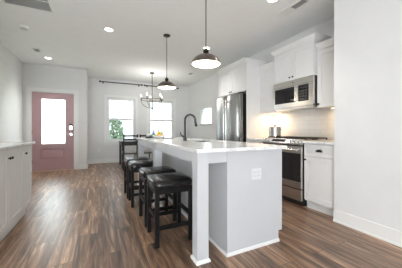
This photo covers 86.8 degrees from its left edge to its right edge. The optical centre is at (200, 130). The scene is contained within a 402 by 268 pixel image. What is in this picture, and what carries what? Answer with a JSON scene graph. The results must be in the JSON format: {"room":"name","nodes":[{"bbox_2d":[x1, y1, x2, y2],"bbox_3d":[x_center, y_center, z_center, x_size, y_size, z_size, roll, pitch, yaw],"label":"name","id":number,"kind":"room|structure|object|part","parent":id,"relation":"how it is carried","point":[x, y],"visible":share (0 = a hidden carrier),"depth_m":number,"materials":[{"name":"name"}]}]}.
{"room":"kitchen","nodes":[
{"label":"kitchen","id":0,"kind":"room"},
{"bbox_2d":[0,42,21,141],"bbox_3d":[-3.318,-0.315,3.145,0.420,2.743,4.750,0,0,-26],"label":"wall","id":1,"kind":"structure","parent":0,"point":[10,65],"depth_m":4.54,"materials":[{"name":"paint"}]},
{"bbox_2d":[22,62,86,168],"bbox_3d":[-3.873,-0.315,5.592,1.550,2.743,0.140,0,0,-26],"label":"wall","id":2,"kind":"structure","parent":0,"point":[33,75],"depth_m":5.63,"materials":[{"name":"paint"}]},
{"bbox_2d":[26,87,77,172],"bbox_3d":[-3.849,-0.013,5.575,1.125,2.140,0.192,0,0,-26],"label":"door","id":3,"kind":"structure","parent":2,"relation":"in","point":[63,156],"depth_m":5.53,"materials":[{"name":"paint"}]},
{"bbox_3d":[-3.846,0.602,5.571,0.450,0.190,0.028,0,0,-26],"label":"raised panel","id":4,"kind":"part","parent":3,"relation":"part of","materials":[{"name":"paint"}]},
{"bbox_2d":[79,164,86,168],"bbox_3d":[-3.227,0.990,5.814,0.193,0.135,0.023,0,0,-26],"label":"baseboard","id":5,"kind":"structure","parent":2,"relation":"attached to","point":[81,166],"depth_m":5.81,"materials":[{"name":"paint"}]},
{"bbox_2d":[87,74,87,160],"bbox_3d":[-3.445,-0.315,6.327,0.140,2.743,0.810,0,0,-26],"label":"wall","id":6,"kind":"structure","parent":0,"point":[87,74],"depth_m":6.36,"materials":[{"name":"paint"}]},
{"bbox_2d":[88,77,187,159],"bbox_3d":[-2.046,-0.315,7.535,3.430,2.743,0.150,0,0,-26],"label":"wall","id":7,"kind":"structure","parent":0,"point":[97,90],"depth_m":7.13,"materials":[{"name":"paint"}]},
{"bbox_2d":[89,156,151,163],"bbox_3d":[-2.009,0.990,7.457,3.430,0.135,0.023,0,0,-26],"label":"baseboard","id":8,"kind":"structure","parent":7,"relation":"attached to","point":[110,160],"depth_m":6.93,"materials":[{"name":"paint"}]},
{"bbox_2d":[104,95,137,144],"bbox_3d":[-2.672,-0.348,7.186,1.100,1.640,0.175,0,0,-26],"label":"window","id":9,"kind":"structure","parent":7,"relation":"in","point":[119,111],"depth_m":7.18,"materials":[{"name":"paint"}]},
{"bbox_3d":[-2.646,0.424,7.132,1.100,0.095,0.055,0,0,-26],"label":"sill","id":10,"kind":"part","parent":9,"relation":"part of","materials":[{"name":"paint"}]},
{"bbox_3d":[-2.695,-0.708,7.235,0.780,0.640,0.004,0,0,-26],"label":"pane","id":11,"kind":"part","parent":9,"relation":"part of","materials":[{"name":"clear glass"}]},
{"bbox_3d":[-2.678,-0.030,7.200,0.770,0.635,0.004,0,0,-26],"label":"pane","id":12,"kind":"part","parent":9,"relation":"part of","materials":[{"name":"clear glass"}]},
{"bbox_3d":[-2.696,-0.706,7.235,0.860,0.725,0.035,0,0,-26],"label":"sash","id":13,"kind":"part","parent":9,"relation":"part of","materials":[{"name":"white glass"}]},
{"bbox_3d":[-2.678,-0.033,7.199,0.860,0.730,0.035,0,0,-26],"label":"sash","id":14,"kind":"part","parent":9,"relation":"part of","materials":[{"name":"white plastic"}]},
{"bbox_2d":[99,80,142,86],"bbox_3d":[-2.636,-1.568,7.107,1.375,0.076,0.107,0,0,-26],"label":"curtain rod","id":15,"kind":"object","parent":7,"relation":"attached to","point":[99,80],"visible":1,"depth_m":7.08,"materials":[{"name":"black metal"}]},
{"bbox_3d":[-2.627,-1.575,7.088,1.315,0.029,0.028,0,0,-26],"label":"rod","id":16,"kind":"part","parent":15,"relation":"part of","materials":[{"name":"black metal"}]},
{"bbox_2d":[147,97,175,136],"bbox_3d":[-1.436,-0.348,7.783,1.125,1.640,0.175,0,0,-26],"label":"window","id":17,"kind":"structure","parent":7,"relation":"in","point":[163,117],"depth_m":7.84,"materials":[{"name":"glass"}]},
{"bbox_3d":[-1.459,-0.708,7.832,0.805,0.640,0.004,0,0,-26],"label":"pane","id":18,"kind":"part","parent":17,"relation":"part of","materials":[{"name":"clear glass"}]},
{"bbox_3d":[-1.460,-0.706,7.832,0.885,0.725,0.035,0,0,-26],"label":"sash","id":19,"kind":"part","parent":17,"relation":"part of","materials":[{"name":"glass"}]},
{"bbox_3d":[-1.442,-0.033,7.796,0.885,0.730,0.035,0,0,-26],"label":"sash","id":20,"kind":"part","parent":17,"relation":"part of","materials":[{"name":"white plastic"}]},
{"bbox_3d":[-1.442,-0.030,7.797,0.795,0.635,0.004,0,0,-26],"label":"pane","id":21,"kind":"part","parent":17,"relation":"part of","materials":[{"name":"clear glass"}]},
{"bbox_2d":[0,0,333,86],"bbox_3d":[-1.573,-1.761,1.878,7.800,0.150,10.750,0,0,-26],"label":"ceiling","id":22,"kind":"structure","parent":0,"point":[74,36],"depth_m":3.69,"materials":[{"name":"paint"}]},
{"bbox_2d":[19,25,28,29],"bbox_3d":[-2.865,-1.668,3.447,0.130,0.036,0.130,0,0,-26],"label":"smoke detector","id":23,"kind":"object","parent":22,"relation":"attached to","point":[24,27],"visible":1,"depth_m":3.42,"materials":[{"name":"white plastic"}]},
{"bbox_2d":[1,0,54,13],"bbox_3d":[-2.158,-1.680,2.542,0.565,0.012,0.855,0,0,-26],"label":"ceiling vent","id":24,"kind":"object","parent":22,"relation":"in","point":[40,5],"visible":1,"depth_m":2.83,"materials":[{"name":"metal"}]},
{"bbox_2d":[31,47,41,52],"bbox_3d":[-3.424,-1.680,4.443,0.140,0.012,0.220,0,0,-26],"label":"ceiling vent","id":25,"kind":"object","parent":22,"relation":"in","point":[33,49],"visible":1,"depth_m":4.45,"materials":[{"name":"white plastic"}]},
{"bbox_2d":[103,27,114,31],"bbox_3d":[-1.529,-1.681,3.545,0.180,0.009,0.180,0,0,-26],"label":"recessed light","id":26,"kind":"object","parent":22,"relation":"in","point":[108,29],"visible":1,"depth_m":3.54,"materials":[{"name":"white plastic"}]},
{"bbox_2d":[140,72,162,109],"bbox_3d":[-1.414,-1.147,6.224,0.650,1.078,0.660,0,0,-26],"label":"chandelier","id":27,"kind":"object","parent":22,"relation":"hanging from","point":[152,73],"visible":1,"depth_m":6.21,"materials":[{"name":"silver metal"}]},
{"bbox_3d":[-1.413,-1.155,6.214,0.018,1.023,0.018,0,0,-3],"label":"stem","id":28,"kind":"part","parent":27,"relation":"part of","materials":[{"name":"brown metal"}]},
{"bbox_2d":[157,34,175,89],"bbox_3d":[-0.597,-1.220,3.765,0.344,0.933,0.344,0,0,-26],"label":"pendant lamp","id":29,"kind":"object","parent":22,"relation":"hanging from","point":[165,85],"visible":1,"depth_m":3.73,"materials":[{"name":"brown metal"}]},
{"bbox_3d":[-0.597,-0.812,3.765,0.344,0.118,0.344,0,0,-26],"label":"lamp shade","id":30,"kind":"part","parent":29,"relation":"part of","materials":[{"name":"brown metal"}]},
{"bbox_2d":[191,48,220,68],"bbox_3d":[0.062,-1.214,2.401,0.344,0.943,0.344,0,0,-26],"label":"pendant lamp","id":31,"kind":"object","parent":22,"relation":"hanging from","point":[206,60],"visible":1,"depth_m":2.43,"materials":[{"name":"brown metal"}]},
{"bbox_2d":[265,0,278,3],"bbox_3d":[0.927,-1.681,2.724,0.180,0.009,0.180,0,0,-26],"label":"recessed light","id":32,"kind":"object","parent":22,"relation":"in","point":[267,1],"visible":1,"depth_m":2.77,"materials":[{"name":"white plastic"}]},
{"bbox_2d":[278,0,311,15],"bbox_3d":[1.281,-1.681,2.890,0.150,0.010,0.430,0,0,-26],"label":"ceiling vent","id":33,"kind":"object","parent":22,"relation":"in","point":[299,3],"visible":1,"depth_m":2.90,"materials":[{"name":"white plastic"}]},
{"bbox_2d":[0,162,401,267],"bbox_3d":[-1.573,1.117,1.878,7.800,0.120,10.750,0,0,-26],"label":"floor","id":34,"kind":"structure","parent":0,"point":[79,218],"depth_m":2.04,"materials":[{"name":"brown wood"}]},
{"bbox_2d":[0,146,23,241],"bbox_3d":[-2.122,0.616,1.917,0.665,0.883,0.898,0,0,-26],"label":"base cabinet","id":35,"kind":"object","parent":34,"relation":"on","point":[11,160],"visible":0.87,"depth_m":2.10,"materials":[{"name":"paint"}]},
{"bbox_3d":[-1.757,0.557,1.844,0.020,0.750,0.443,0,0,-26],"label":"door","id":36,"kind":"part","parent":35,"relation":"part of","materials":[{"name":"paint"}]},
{"bbox_3d":[-1.952,0.557,2.248,0.020,0.750,0.443,0,0,-26],"label":"door","id":37,"kind":"part","parent":35,"relation":"part of","materials":[{"name":"paint"}]},
{"bbox_2d":[0,141,34,150],"bbox_3d":[-2.189,0.158,2.066,0.674,0.030,1.245,0,0,-26],"label":"countertop","id":38,"kind":"structure","parent":35,"relation":"on","point":[3,145],"depth_m":2.19,"materials":[{"name":"white stone"}]},
{"bbox_2d":[17,145,31,222],"bbox_3d":[-2.387,0.616,2.467,0.665,0.883,0.320,0,0,-26],"label":"base cabinet","id":39,"kind":"object","parent":34,"relation":"on","point":[27,149],"visible":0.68,"depth_m":2.61,"materials":[{"name":"paint"}]},
{"bbox_3d":[-2.120,0.557,2.596,0.020,0.750,0.314,0,0,-26],"label":"door","id":40,"kind":"part","parent":39,"relation":"part of","materials":[{"name":"paint"}]},
{"bbox_2d":[118,140,136,164],"bbox_3d":[-1.742,0.682,6.572,1.420,0.750,0.850,0,0,-26],"label":"dining table","id":41,"kind":"object","parent":34,"relation":"on","point":[120,141],"visible":0.38,"depth_m":6.50,"materials":[{"name":"brown wood"}]},
{"bbox_3d":[-2.499,0.698,6.622,0.060,0.718,0.060,0,0,-26],"label":"leg","id":42,"kind":"part","parent":41,"relation":"part of","materials":[{"name":"brown wood"}]},
{"bbox_2d":[122,134,137,170],"bbox_3d":[-1.912,0.581,5.740,0.378,0.954,0.460,0,0,-26],"label":"dining chair","id":43,"kind":"object","parent":34,"relation":"on","point":[124,152],"visible":0.86,"depth_m":5.59,"materials":[{"name":"brown wood"}]},
{"bbox_3d":[-1.988,0.581,5.509,0.040,0.954,0.109,0,0,-26],"label":"post","id":44,"kind":"part","parent":43,"relation":"part of","materials":[{"name":"brown wood"}]},
{"bbox_3d":[-1.684,0.581,5.656,0.040,0.954,0.109,0,0,-26],"label":"post","id":45,"kind":"part","parent":43,"relation":"part of","materials":[{"name":"brown wood"}]},
{"bbox_2d":[124,157,149,198],"bbox_3d":[-1.052,0.752,3.523,0.395,0.611,0.395,0,0,-27],"label":"bar stool","id":46,"kind":"object","parent":34,"relation":"on","point":[127,159],"visible":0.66,"depth_m":3.47,"materials":[{"name":"black wood"}]},
{"bbox_3d":[-1.272,0.792,3.595,0.038,0.530,0.038,0,0,-27],"label":"leg","id":47,"kind":"part","parent":46,"relation":"part of","materials":[{"name":"black wood"}]},
{"bbox_3d":[-1.124,0.792,3.303,0.038,0.530,0.038,0,0,-27],"label":"leg","id":48,"kind":"part","parent":46,"relation":"part of","materials":[{"name":"black wood"}]},
{"bbox_2d":[124,157,149,163],"bbox_3d":[-1.052,0.487,3.523,0.393,0.081,0.393,0,0,-27],"label":"cushion","id":49,"kind":"object","parent":46,"relation":"on","point":[127,159],"depth_m":3.42,"materials":[{"name":"black leather"}]},
{"bbox_2d":[128,160,152,207],"bbox_3d":[-0.856,0.752,3.140,0.395,0.611,0.395,0,0,-25],"label":"bar stool","id":50,"kind":"object","parent":34,"relation":"on","point":[134,166],"visible":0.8,"depth_m":2.97,"materials":[{"name":"black wood"}]},
{"bbox_3d":[-1.073,0.792,3.220,0.038,0.530,0.038,0,0,-25],"label":"leg","id":51,"kind":"part","parent":50,"relation":"part of","materials":[{"name":"black wood"}]},
{"bbox_3d":[-0.935,0.792,2.923,0.038,0.530,0.038,0,0,-25],"label":"leg","id":52,"kind":"part","parent":50,"relation":"part of","materials":[{"name":"black wood"}]},
{"bbox_2d":[128,160,152,168],"bbox_3d":[-0.856,0.487,3.140,0.393,0.081,0.393,0,0,-25],"label":"cushion","id":53,"kind":"object","parent":50,"relation":"on","point":[135,164],"depth_m":2.99,"materials":[{"name":"black leather"}]},
{"bbox_2d":[140,134,151,159],"bbox_3d":[-1.542,0.581,5.919,0.378,0.954,0.460,0,0,-27],"label":"dining chair","id":54,"kind":"object","parent":34,"relation":"on","point":[145,151],"visible":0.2,"depth_m":5.82,"materials":[{"name":"brown wood"}]},
{"bbox_2d":[139,166,176,227],"bbox_3d":[-0.520,0.752,2.553,0.395,0.611,0.395,0,0,-26],"label":"bar stool","id":55,"kind":"object","parent":34,"relation":"on","point":[144,172],"visible":0.77,"depth_m":2.46,"materials":[{"name":"black leather"}]},
{"bbox_3d":[-0.739,0.792,2.627,0.038,0.530,0.038,0,0,-26],"label":"leg","id":56,"kind":"part","parent":55,"relation":"part of","materials":[{"name":"black wood"}]},
{"bbox_3d":[-0.594,0.792,2.334,0.038,0.530,0.038,0,0,-26],"label":"leg","id":57,"kind":"part","parent":55,"relation":"part of","materials":[{"name":"black wood"}]},
{"bbox_2d":[139,166,175,177],"bbox_3d":[-0.520,0.487,2.553,0.393,0.081,0.393,0,0,-26],"label":"cushion","id":58,"kind":"object","parent":55,"relation":"on","point":[144,172],"depth_m":2.44,"materials":[{"name":"black leather"}]},
{"bbox_3d":[-0.446,0.792,2.772,0.038,0.530,0.038,0,0,-26],"label":"leg","id":59,"kind":"part","parent":55,"relation":"part of","materials":[{"name":"black wood"}]},
{"bbox_3d":[-0.301,0.792,2.479,0.038,0.530,0.038,0,0,-26],"label":"leg","id":60,"kind":"part","parent":55,"relation":"part of","materials":[{"name":"black wood"}]},
{"bbox_2d":[147,172,191,248],"bbox_3d":[-0.316,0.752,2.137,0.395,0.611,0.395,0,0,-26],"label":"bar stool","id":61,"kind":"object","parent":34,"relation":"on","point":[173,182],"visible":0.98,"depth_m":2.02,"materials":[{"name":"black wood"}]},
{"bbox_3d":[-0.534,0.792,2.213,0.038,0.530,0.038,0,0,-26],"label":"leg","id":62,"kind":"part","parent":61,"relation":"part of","materials":[{"name":"black wood"}]},
{"bbox_3d":[-0.392,0.792,1.919,0.038,0.530,0.038,0,0,-26],"label":"leg","id":63,"kind":"part","parent":61,"relation":"part of","materials":[{"name":"black wood"}]},
{"bbox_3d":[-0.316,0.554,2.137,0.353,0.055,0.353,0,0,-26],"label":"seat frame","id":64,"kind":"part","parent":61,"relation":"part of","materials":[{"name":"black wood"}]},
{"bbox_2d":[147,172,191,188],"bbox_3d":[-0.316,0.487,2.137,0.393,0.081,0.393,0,0,-26],"label":"cushion","id":65,"kind":"object","parent":61,"relation":"on","point":[173,180],"depth_m":2.00,"materials":[{"name":"black leather"}]},
{"bbox_3d":[-0.240,0.792,2.356,0.038,0.530,0.038,0,0,-26],"label":"leg","id":66,"kind":"part","parent":61,"relation":"part of","materials":[{"name":"black wood"}]},
{"bbox_3d":[-0.098,0.792,2.061,0.038,0.530,0.038,0,0,-26],"label":"leg","id":67,"kind":"part","parent":61,"relation":"part of","materials":[{"name":"black wood"}]},
{"bbox_2d":[137,140,281,265],"bbox_3d":[-0.214,0.615,3.114,0.938,0.884,2.801,0,0,-26],"label":"kitchen island","id":68,"kind":"object","parent":34,"relation":"on","point":[237,213],"visible":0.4,"depth_m":1.89,"materials":[{"name":"paint"}]},
{"bbox_3d":[-1.162,0.615,4.142,0.100,0.884,0.100,0,0,-26],"label":"post","id":69,"kind":"part","parent":68,"relation":"part of","materials":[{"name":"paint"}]},
{"bbox_3d":[-0.603,0.615,2.985,0.100,0.884,0.100,0,0,-26],"label":"post","id":70,"kind":"part","parent":68,"relation":"part of","materials":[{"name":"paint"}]},
{"bbox_3d":[-0.385,1.043,3.034,0.014,0.028,2.780,0,0,-26],"label":"shoe molding","id":71,"kind":"part","parent":68,"relation":"part of","materials":[{"name":"paint"}]},
{"bbox_3d":[-0.001,0.615,1.738,0.100,0.884,0.100,0,0,-26],"label":"post","id":72,"kind":"part","parent":68,"relation":"part of","materials":[{"name":"paint"}]},
{"bbox_3d":[-0.001,1.043,1.738,0.124,0.028,0.124,0,0,-26],"label":"shoe molding","id":73,"kind":"part","parent":68,"relation":"part of","materials":[{"name":"paint"}]},
{"bbox_2d":[136,137,286,152],"bbox_3d":[-0.228,0.158,3.108,0.943,0.030,2.885,0,0,-26],"label":"island countertop","id":74,"kind":"structure","parent":68,"relation":"on","point":[210,146],"depth_m":2.02,"materials":[{"name":"white stone"}]},
{"bbox_2d":[152,135,164,137],"bbox_3d":[-0.782,0.117,3.987,0.248,0.052,0.248,0,0,-26],"label":"fruit bowl","id":75,"kind":"object","parent":74,"relation":"on","point":[154,136],"visible":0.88,"depth_m":3.90,"materials":[{"name":"white ceramic"}]},
{"bbox_2d":[180,114,196,140],"bbox_3d":[-0.166,-0.045,2.963,0.271,0.377,0.058,0,0,-26],"label":"kitchen faucet","id":76,"kind":"object","parent":74,"relation":"on","point":[187,115],"visible":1,"depth_m":2.93,"materials":[{"name":"metal"}]},
{"bbox_3d":[-0.146,-0.066,2.972,0.186,0.336,0.034,0,0,-26],"label":"spout","id":77,"kind":"part","parent":76,"relation":"part of","materials":[{"name":"metal"}]},
{"bbox_3d":[0.483,1.043,1.903,0.594,0.028,0.014,0,0,-26],"label":"shoe molding","id":78,"kind":"part","parent":68,"relation":"part of","materials":[{"name":"paint"}]},
{"bbox_3d":[0.503,0.615,1.931,0.625,0.884,0.020,0,0,-26],"label":"panel","id":79,"kind":"part","parent":68,"relation":"part of","materials":[{"name":"paint"}]},
{"bbox_2d":[251,168,260,179],"bbox_3d":[0.502,0.392,1.914,0.115,0.100,0.010,0,0,-26],"label":"electrical outlet","id":80,"kind":"object","parent":68,"relation":"attached to","point":[255,173],"visible":1,"depth_m":1.91,"materials":[{"name":"plastic"}]},
{"bbox_2d":[216,92,245,141],"bbox_3d":[0.838,0.165,4.530,0.790,1.785,0.900,0,0,-26],"label":"refrigerator","id":81,"kind":"object","parent":34,"relation":"on","point":[231,109],"visible":0.38,"depth_m":4.23,"materials":[{"name":"silver metal"}]},
{"bbox_3d":[0.476,-0.185,4.607,0.075,1.045,0.447,0,0,-26],"label":"door","id":82,"kind":"part","parent":81,"relation":"part of","materials":[{"name":"metal"}]},
{"bbox_3d":[0.494,-0.183,4.414,0.070,0.880,0.023,0,0,-26],"label":"handle","id":83,"kind":"part","parent":81,"relation":"part of","materials":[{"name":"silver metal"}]},
{"bbox_3d":[0.533,-0.183,4.333,0.070,0.880,0.023,0,0,-26],"label":"handle","id":84,"kind":"part","parent":81,"relation":"part of","materials":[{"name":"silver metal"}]},
{"bbox_3d":[0.673,-0.185,4.199,0.075,1.045,0.447,0,0,-26],"label":"door","id":85,"kind":"part","parent":81,"relation":"part of","materials":[{"name":"metal"}]},
{"bbox_2d":[249,140,262,143],"bbox_3d":[1.252,0.616,3.918,0.635,0.883,0.411,0,0,-26],"label":"base cabinet","id":86,"kind":"object","parent":34,"relation":"on","point":[250,141],"visible":0.09,"depth_m":3.81,"materials":[{"name":"paint"}]},
{"bbox_2d":[247,138,262,140],"bbox_3d":[1.244,0.158,3.912,0.633,0.030,0.414,0,0,-26],"label":"countertop","id":87,"kind":"structure","parent":86,"relation":"on","point":[259,139],"depth_m":3.78,"materials":[{"name":"white stone"}]},
{"bbox_2d":[246,62,272,141],"bbox_3d":[1.152,-0.111,4.109,0.649,2.335,0.019,0,0,-26],"label":"end panel","id":88,"kind":"object","parent":34,"relation":"on","point":[258,124],"visible":0.5,"depth_m":4.04,"materials":[{"name":"paint"}]},
{"bbox_2d":[262,136,330,206],"bbox_3d":[1.466,0.581,3.362,0.709,0.953,0.754,0,0,-26],"label":"gas range","id":89,"kind":"object","parent":34,"relation":"on","point":[293,156],"visible":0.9,"depth_m":3.04,"materials":[{"name":"silver metal"}]},
{"bbox_2d":[268,125,281,136],"bbox_3d":[1.261,0.004,3.598,0.200,0.199,0.247,0,0,-26],"label":"stock pot","id":90,"kind":"object","parent":89,"relation":"on","point":[274,131],"visible":1,"depth_m":3.52,"materials":[{"name":"metal"}]},
{"bbox_3d":[1.241,0.164,3.254,0.095,0.077,0.752,0,0,-26],"label":"control panel","id":91,"kind":"part","parent":89,"relation":"part of","materials":[{"name":"metal"}]},
{"bbox_3d":[1.225,0.514,3.246,0.039,0.585,0.752,0,0,-26],"label":"oven door","id":92,"kind":"part","parent":89,"relation":"part of","materials":[{"name":"metal"}]},
{"bbox_3d":[1.223,0.515,3.245,0.040,0.393,0.740,0,0,-26],"label":"oven glass","id":93,"kind":"part","parent":89,"relation":"part of","materials":[{"name":"black glass"}]},
{"bbox_3d":[1.225,0.896,3.246,0.039,0.151,0.752,0,0,-26],"label":"storage drawer","id":94,"kind":"part","parent":89,"relation":"part of","materials":[{"name":"metal"}]},
{"bbox_2d":[282,138,330,140],"bbox_3d":[1.525,0.143,3.391,0.577,0.017,0.754,0,0,-26],"label":"cooktop","id":95,"kind":"object","parent":89,"relation":"in","point":[304,139],"depth_m":3.09,"materials":[{"name":"metal"}]},
{"bbox_2d":[304,143,333,215],"bbox_3d":[1.774,0.616,2.836,0.635,0.883,0.440,0,0,-26],"label":"base cabinet","id":96,"kind":"object","parent":34,"relation":"on","point":[318,158],"visible":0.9,"depth_m":2.71,"materials":[{"name":"paint"}]},
{"bbox_2d":[302,140,333,144],"bbox_3d":[1.765,0.158,2.833,0.633,0.030,0.444,0,0,-26],"label":"countertop","id":97,"kind":"structure","parent":96,"relation":"on","point":[325,142],"depth_m":2.75,"materials":[{"name":"white stone"}]},
{"bbox_3d":[1.521,0.262,2.714,0.020,0.160,0.434,0,0,-26],"label":"drawer","id":98,"kind":"part","parent":96,"relation":"part of","materials":[{"name":"paint"}]},
{"bbox_2d":[188,17,333,139],"bbox_3d":[0.879,-0.315,5.594,0.150,2.743,6.190,0,0,-26],"label":"wall","id":99,"kind":"structure","parent":0,"point":[204,93],"depth_m":6.60,"materials":[{"name":"paint"}]},
{"bbox_2d":[201,106,211,124],"bbox_3d":[0.210,-0.457,6.887,0.130,0.572,0.820,0,0,-26],"label":"window","id":100,"kind":"structure","parent":99,"relation":"in","point":[202,109],"depth_m":7.21,"materials":[{"name":"white plastic"}]},
{"bbox_2d":[217,57,268,97],"bbox_3d":[0.910,-1.060,4.566,0.687,0.615,1.010,0,0,-26],"label":"upper cabinet","id":101,"kind":"object","parent":99,"relation":"attached to","point":[232,78],"visible":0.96,"depth_m":4.33,"materials":[{"name":"paint"}]},
{"bbox_3d":[0.534,-1.012,4.664,0.020,0.509,0.501,0,0,-26],"label":"door","id":102,"kind":"part","parent":101,"relation":"part of","materials":[{"name":"paint"}]},
{"bbox_3d":[0.754,-1.012,4.210,0.020,0.509,0.501,0,0,-26],"label":"door","id":103,"kind":"part","parent":101,"relation":"part of","materials":[{"name":"paint"}]},
{"bbox_3d":[0.910,-1.323,4.566,0.687,0.090,1.008,0,0,-26],"label":"crown molding","id":104,"kind":"part","parent":101,"relation":"part of","materials":[{"name":"paint"}]},
{"bbox_2d":[259,61,288,113],"bbox_3d":[1.374,-0.778,3.973,0.367,0.900,0.417,0,0,-26],"label":"upper cabinet","id":105,"kind":"object","parent":99,"relation":"attached to","point":[267,70],"visible":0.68,"depth_m":3.94,"materials":[{"name":"paint"}]},
{"bbox_3d":[1.374,-1.183,3.973,0.367,0.090,0.415,0,0,-26],"label":"crown molding","id":106,"kind":"part","parent":105,"relation":"part of","materials":[{"name":"paint"}]},
{"bbox_3d":[1.252,-0.729,3.914,0.020,0.794,0.413,0,0,-26],"label":"door","id":107,"kind":"part","parent":105,"relation":"part of","materials":[{"name":"paint"}]},
{"bbox_2d":[270,32,331,84],"bbox_3d":[1.599,-1.081,3.427,0.437,0.575,0.858,0,0,-26],"label":"upper cabinet","id":108,"kind":"object","parent":99,"relation":"attached to","point":[297,59],"visible":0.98,"depth_m":3.25,"materials":[{"name":"paint"}]},
{"bbox_3d":[1.363,-1.032,3.524,0.020,0.469,0.376,0,0,-26],"label":"door","id":109,"kind":"part","parent":108,"relation":"part of","materials":[{"name":"paint"}]},
{"bbox_2d":[274,75,321,111],"bbox_3d":[1.585,-0.564,3.420,0.447,0.452,0.752,0,0,-26],"label":"microwave","id":110,"kind":"object","parent":108,"relation":"attached to","point":[299,94],"visible":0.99,"depth_m":3.26,"materials":[{"name":"silver metal"}]},
{"bbox_3d":[1.390,-0.560,3.470,0.029,0.245,0.430,0,0,-26],"label":"door glass","id":111,"kind":"part","parent":110,"relation":"part of","materials":[{"name":"black glass"}]},
{"bbox_3d":[1.388,-0.533,3.470,0.034,0.330,0.491,0,0,-26],"label":"door","id":112,"kind":"part","parent":110,"relation":"part of","materials":[{"name":"metal"}]},
{"bbox_3d":[1.453,-0.560,3.240,0.053,0.235,0.021,0,0,-26],"label":"handle","id":113,"kind":"part","parent":110,"relation":"part of","materials":[{"name":"silver metal"}]},
{"bbox_3d":[1.539,-0.560,3.157,0.031,0.245,0.177,0,0,-26],"label":"control panel","id":114,"kind":"part","parent":110,"relation":"part of","materials":[{"name":"black glass"}]},
{"bbox_3d":[1.552,-0.533,3.130,0.034,0.330,0.258,0,0,-26],"label":"control frame","id":115,"kind":"part","parent":110,"relation":"part of","materials":[{"name":"metal"}]},
{"bbox_3d":[1.599,-1.323,3.427,0.437,0.090,0.858,0,0,-26],"label":"crown molding","id":116,"kind":"part","parent":108,"relation":"part of","materials":[{"name":"paint"}]},
{"bbox_3d":[1.528,-1.032,3.182,0.020,0.469,0.376,0,0,-26],"label":"door","id":117,"kind":"part","parent":108,"relation":"part of","materials":[{"name":"paint"}]},
{"bbox_2d":[273,108,333,139],"bbox_3d":[1.798,-0.111,3.506,0.010,0.504,1.626,0,0,-26],"label":"tile backsplash","id":118,"kind":"structure","parent":99,"relation":"attached to","point":[313,122],"depth_m":3.53,"materials":[{"name":"white tile"}]},
{"bbox_2d":[315,37,333,108],"bbox_3d":[1.894,-0.778,2.898,0.367,0.900,0.447,0,0,-26],"label":"upper cabinet","id":119,"kind":"object","parent":99,"relation":"attached to","point":[325,54],"visible":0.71,"depth_m":2.93,"materials":[{"name":"paint"}]},
{"bbox_3d":[1.894,-1.183,2.898,0.367,0.090,0.445,0,0,-26],"label":"crown molding","id":120,"kind":"part","parent":119,"relation":"part of","materials":[{"name":"paint"}]},
{"bbox_2d":[334,0,401,231],"bbox_3d":[2.921,-0.315,0.611,0.808,2.743,4.560,0,0,-26],"label":"wall","id":121,"kind":"structure","parent":0,"point":[367,33],"depth_m":2.17,"materials":[{"name":"paint"}]},
{"bbox_2d":[333,209,401,247],"bbox_3d":[2.547,0.990,0.431,0.023,0.135,4.560,0,0,-26],"label":"baseboard","id":122,"kind":"structure","parent":121,"relation":"attached to","point":[387,234],"depth_m":2.15,"materials":[{"name":"paint"}]},
{"label":"outside","id":123,"kind":"structure","parent":0,"visible":0},
{"bbox_2d":[42,141,64,143],"bbox_3d":[-5.872,1.317,12.156,28.000,0.120,33.000,0,0,-26],"label":"ground","id":124,"kind":"structure","parent":123,"point":[43,142],"depth_m":22.20,"materials":[{"name":"white"}]}
]}

